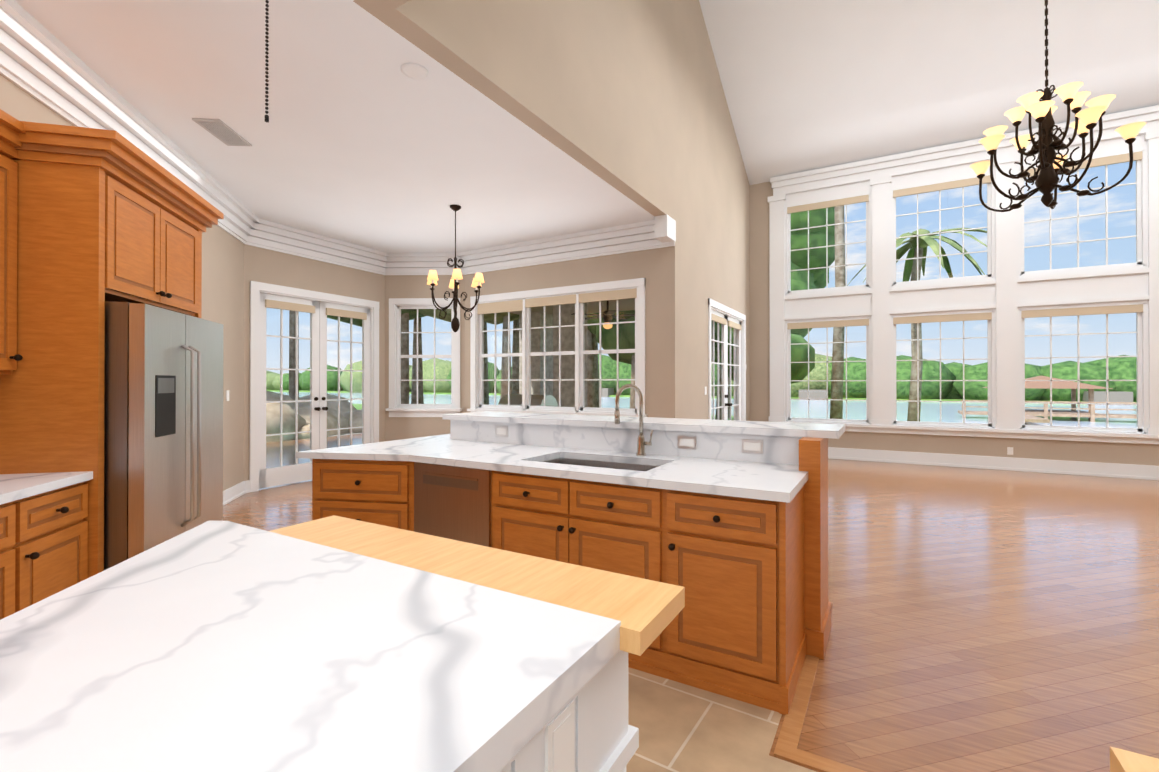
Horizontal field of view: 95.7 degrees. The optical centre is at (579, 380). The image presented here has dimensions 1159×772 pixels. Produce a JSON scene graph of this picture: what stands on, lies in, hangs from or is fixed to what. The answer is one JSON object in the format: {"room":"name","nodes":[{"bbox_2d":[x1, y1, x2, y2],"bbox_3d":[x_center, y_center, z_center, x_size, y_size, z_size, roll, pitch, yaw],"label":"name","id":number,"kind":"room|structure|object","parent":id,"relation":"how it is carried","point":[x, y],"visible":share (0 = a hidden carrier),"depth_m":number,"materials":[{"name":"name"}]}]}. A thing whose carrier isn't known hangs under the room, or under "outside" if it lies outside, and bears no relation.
{"room":"kitchen","nodes":[
{"label":"kitchen","id":0,"kind":"room"},
{"bbox_2d":[0,74,243,490],"bbox_3d":[-3.248,-0.313,2.798,0.150,3.370,7.500,0,0,-15],"label":"wall","id":1,"kind":"structure","parent":0,"point":[222,276],"depth_m":5.93,"materials":[{"name":"beige paint"}]},
{"bbox_2d":[0,0,258,505],"bbox_3d":[-3.088,-0.313,2.840,0.180,3.370,7.500,0,0,-15],"label":"trim","id":2,"kind":"structure","parent":1,"relation":"attached to","point":[39,62],"depth_m":3.45,"materials":[{"name":"white wood"}]},
{"bbox_2d":[243,244,384,480],"bbox_3d":[-3.672,-0.294,7.424,0.210,3.370,2.154,0,0,30],"label":"wall","id":3,"kind":"structure","parent":0,"point":[262,265],"depth_m":7.16,"materials":[{"name":"beige paint"}]},
{"bbox_2d":[245,219,387,492],"bbox_3d":[-3.589,-0.294,7.381,0.383,3.370,2.155,0,0,30],"label":"door frame","id":4,"kind":"structure","parent":3,"relation":"attached to","point":[319,307],"depth_m":7.22,"materials":[{"name":"white wood"}]},
{"bbox_2d":[14,0,653,252],"bbox_3d":[-0.903,-2.056,3.216,19.350,0.120,11.150,0,0,30],"label":"ceiling","id":5,"kind":"structure","parent":0,"point":[359,138],"depth_m":4.09,"materials":[{"name":"white paint"}]},
{"bbox_2d":[192,118,251,145],"bbox_3d":[-2.860,-1.983,4.217,0.200,0.018,0.440,0,0,-3],"label":"ceiling vent","id":6,"kind":"object","parent":5,"relation":"in","point":[223,132],"visible":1,"depth_m":4.18,"materials":[{"name":"grey metal"}]},
{"bbox_2d":[265,0,268,121],"bbox_3d":[-0.869,-1.361,1.460,0.010,1.284,0.012,0,0,30],"label":"pull chain","id":7,"kind":"object","parent":5,"relation":"hanging from","point":[267,61],"visible":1,"depth_m":1.46,"materials":[{"name":"black metal"}]},
{"bbox_2d":[401,63,427,78],"bbox_3d":[-1.064,-1.992,3.385,0.170,0.006,0.170,0,0,30],"label":"recessed light","id":8,"kind":"object","parent":5,"relation":"in","point":[413,70],"visible":1,"depth_m":3.38,"materials":[{"name":"white plastic"}]},
{"bbox_2d":[427,204,483,331],"bbox_3d":[-1.416,-1.265,5.987,0.678,1.440,0.690,0,0,30],"label":"chandelier","id":9,"kind":"object","parent":5,"relation":"hanging from","point":[477,281],"visible":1,"depth_m":5.95,"materials":[{"name":"brown metal"}]},
{"bbox_2d":[353,0,409,17],"bbox_3d":[2.964,-3.060,0.422,9.550,2.105,0.150,0,0,30],"label":"wall","id":10,"kind":"structure","parent":0,"point":[376,8],"depth_m":2.80,"materials":[{"name":"beige paint"}]},
{"bbox_2d":[385,275,464,440],"bbox_3d":[-2.449,-0.290,8.386,1.275,3.370,0.150,0,0,2],"label":"wall","id":11,"kind":"structure","parent":0,"point":[405,286],"depth_m":8.31,"materials":[{"name":"beige paint"}]},
{"bbox_2d":[476,428,491,431],"bbox_3d":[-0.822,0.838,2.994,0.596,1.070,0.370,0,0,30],"label":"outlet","id":12,"kind":"object","parent":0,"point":[477,429],"depth_m":3.95,"materials":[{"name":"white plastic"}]},
{"bbox_2d":[377,0,749,420],"bbox_3d":[1.081,-2.340,6.505,0.150,7.455,8.450,0,0,30],"label":"wall","id":13,"kind":"structure","parent":0,"point":[627,98],"depth_m":5.77,"materials":[{"name":"beige paint"}]},
{"bbox_2d":[654,214,675,242],"bbox_3d":[1.054,-1.853,6.444,0.162,0.260,0.300,0,0,30],"label":"trim","id":14,"kind":"structure","parent":13,"relation":"attached to","point":[664,228],"depth_m":6.34,"materials":[{"name":"white paint"}]},
{"bbox_2d":[704,298,746,420],"bbox_3d":[2.193,0.095,8.341,0.203,2.600,4.140,0,0,30],"label":"door frame","id":15,"kind":"structure","parent":13,"relation":"attached to","point":[724,316],"depth_m":8.78,"materials":[{"name":"white wood"}]},
{"bbox_2d":[465,248,663,417],"bbox_3d":[-0.339,-0.294,7.514,3.330,3.370,0.150,0,0,30],"label":"wall","id":16,"kind":"structure","parent":0,"point":[648,265],"depth_m":6.96,"materials":[{"name":"beige paint"}]},
{"bbox_2d":[383,220,674,416],"bbox_3d":[-0.983,-0.294,7.446,4.672,3.370,0.918,0,0,30],"label":"window","id":17,"kind":"structure","parent":16,"relation":"in","point":[634,237],"depth_m":7.70,"materials":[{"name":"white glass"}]},
{"bbox_2d":[223,434,1158,771],"bbox_3d":[0.673,1.436,5.842,19.400,0.098,17.000,0,0,30],"label":"floor","id":18,"kind":"structure","parent":0,"point":[995,620],"depth_m":3.07,"materials":[{"name":"brown wood"}]},
{"bbox_2d":[104,301,223,569],"bbox_3d":[-2.780,0.484,3.160,0.881,1.780,1.030,0,0,-15],"label":"fridge","id":19,"kind":"object","parent":18,"relation":"on","point":[163,425],"visible":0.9,"depth_m":2.90,"materials":[{"name":"metal"}]},
{"bbox_2d":[774,601,866,771],"bbox_3d":[4.335,1.375,0.702,7.485,0.036,1.570,0,0,30],"label":"floor","id":20,"kind":"structure","parent":18,"relation":"on","point":[786,747],"depth_m":2.03,"materials":[{"name":"brown wood"}]},
{"bbox_2d":[626,667,815,771],"bbox_3d":[1.588,1.381,-1.004,10.500,0.050,6.090,0,0,30],"label":"floor","id":21,"kind":"structure","parent":0,"point":[682,727],"depth_m":2.05,"materials":[{"name":"beige tile"}]},
{"bbox_2d":[0,109,223,619],"bbox_3d":[-2.502,0.067,1.586,3.548,2.600,3.562,0,0,30],"label":"tall cabinet","id":22,"kind":"object","parent":21,"relation":"on","point":[92,220],"visible":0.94,"depth_m":0.87,"materials":[{"name":"brown wood"}]},
{"bbox_2d":[264,526,638,771],"bbox_3d":[-0.846,0.924,0.730,1.338,0.880,1.661,0,0,30],"label":"kitchen island","id":23,"kind":"object","parent":21,"relation":"on","point":[593,733],"depth_m":0.91,"materials":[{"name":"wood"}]},
{"bbox_2d":[0,515,684,771],"bbox_3d":[-0.841,0.459,0.738,1.450,0.050,1.746,0,0,30],"label":"island countertop","id":24,"kind":"structure","parent":23,"relation":"on","point":[333,643],"depth_m":0.84,"materials":[{"name":"white stone"}]},
{"bbox_2d":[452,432,667,669],"bbox_3d":[-0.123,0.836,2.556,1.020,1.070,0.320,0,0,30],"label":"base cabinet","id":25,"kind":"object","parent":21,"relation":"on","point":[575,500],"depth_m":2.82,"materials":[{"name":"brown wood"}]},
{"bbox_2d":[640,440,779,712],"bbox_3d":[0.530,0.835,2.174,0.493,1.070,0.320,0,0,30],"label":"base cabinet","id":26,"kind":"object","parent":21,"relation":"on","point":[724,523],"depth_m":2.32,"materials":[{"name":"brown wood"}]},
{"bbox_2d":[442,412,843,439],"bbox_3d":[0.257,0.286,3.622,2.790,0.040,0.500,0,0,30],"label":"countertop","id":27,"kind":"structure","parent":26,"relation":"on","point":[733,427],"depth_m":3.28,"materials":[{"name":"white stone"}]},
{"bbox_2d":[699,0,1158,184],"bbox_3d":[5.202,-4.918,4.102,9.700,2.420,8.750,0,0,30],"label":"ceiling","id":28,"kind":"structure","parent":0,"point":[808,85],"depth_m":7.53,"materials":[{"name":"white paint"}]},
{"bbox_2d":[969,0,1145,211],"bbox_3d":[4.177,-3.728,4.622,1.143,4.395,1.188,0,0,30],"label":"chandelier","id":29,"kind":"object","parent":28,"relation":"hanging from","point":[1045,146],"visible":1,"depth_m":4.58,"materials":[{"name":"brown metal"}]},
{"bbox_2d":[750,182,1158,465],"bbox_3d":[7.375,-1.337,7.798,9.400,5.460,0.150,0,0,30],"label":"wall","id":30,"kind":"structure","parent":0,"point":[1101,452],"depth_m":9.03,"materials":[{"name":"beige paint"}]},
{"bbox_2d":[768,105,1158,479],"bbox_3d":[7.342,-1.338,7.742,9.400,5.460,0.280,0,0,30],"label":"window","id":31,"kind":"structure","parent":30,"relation":"in","point":[1007,292],"depth_m":8.32,"materials":[{"name":"white wood"}]},
{"bbox_2d":[1110,746,1158,771],"bbox_3d":[0.845,0.904,0.024,0.960,0.914,0.870,0,0,30],"label":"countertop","id":32,"kind":"structure","parent":0,"point":[1121,760],"depth_m":0.62,"materials":[{"name":"brown wood"}]},
{"label":"outside","id":33,"kind":"structure","parent":0,"visible":0},
{"bbox_2d":[266,205,1136,442],"bbox_3d":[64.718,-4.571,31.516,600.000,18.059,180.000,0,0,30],"label":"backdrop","id":34,"kind":"structure","parent":33,"point":[1070,416],"depth_m":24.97,"materials":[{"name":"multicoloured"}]}
]}

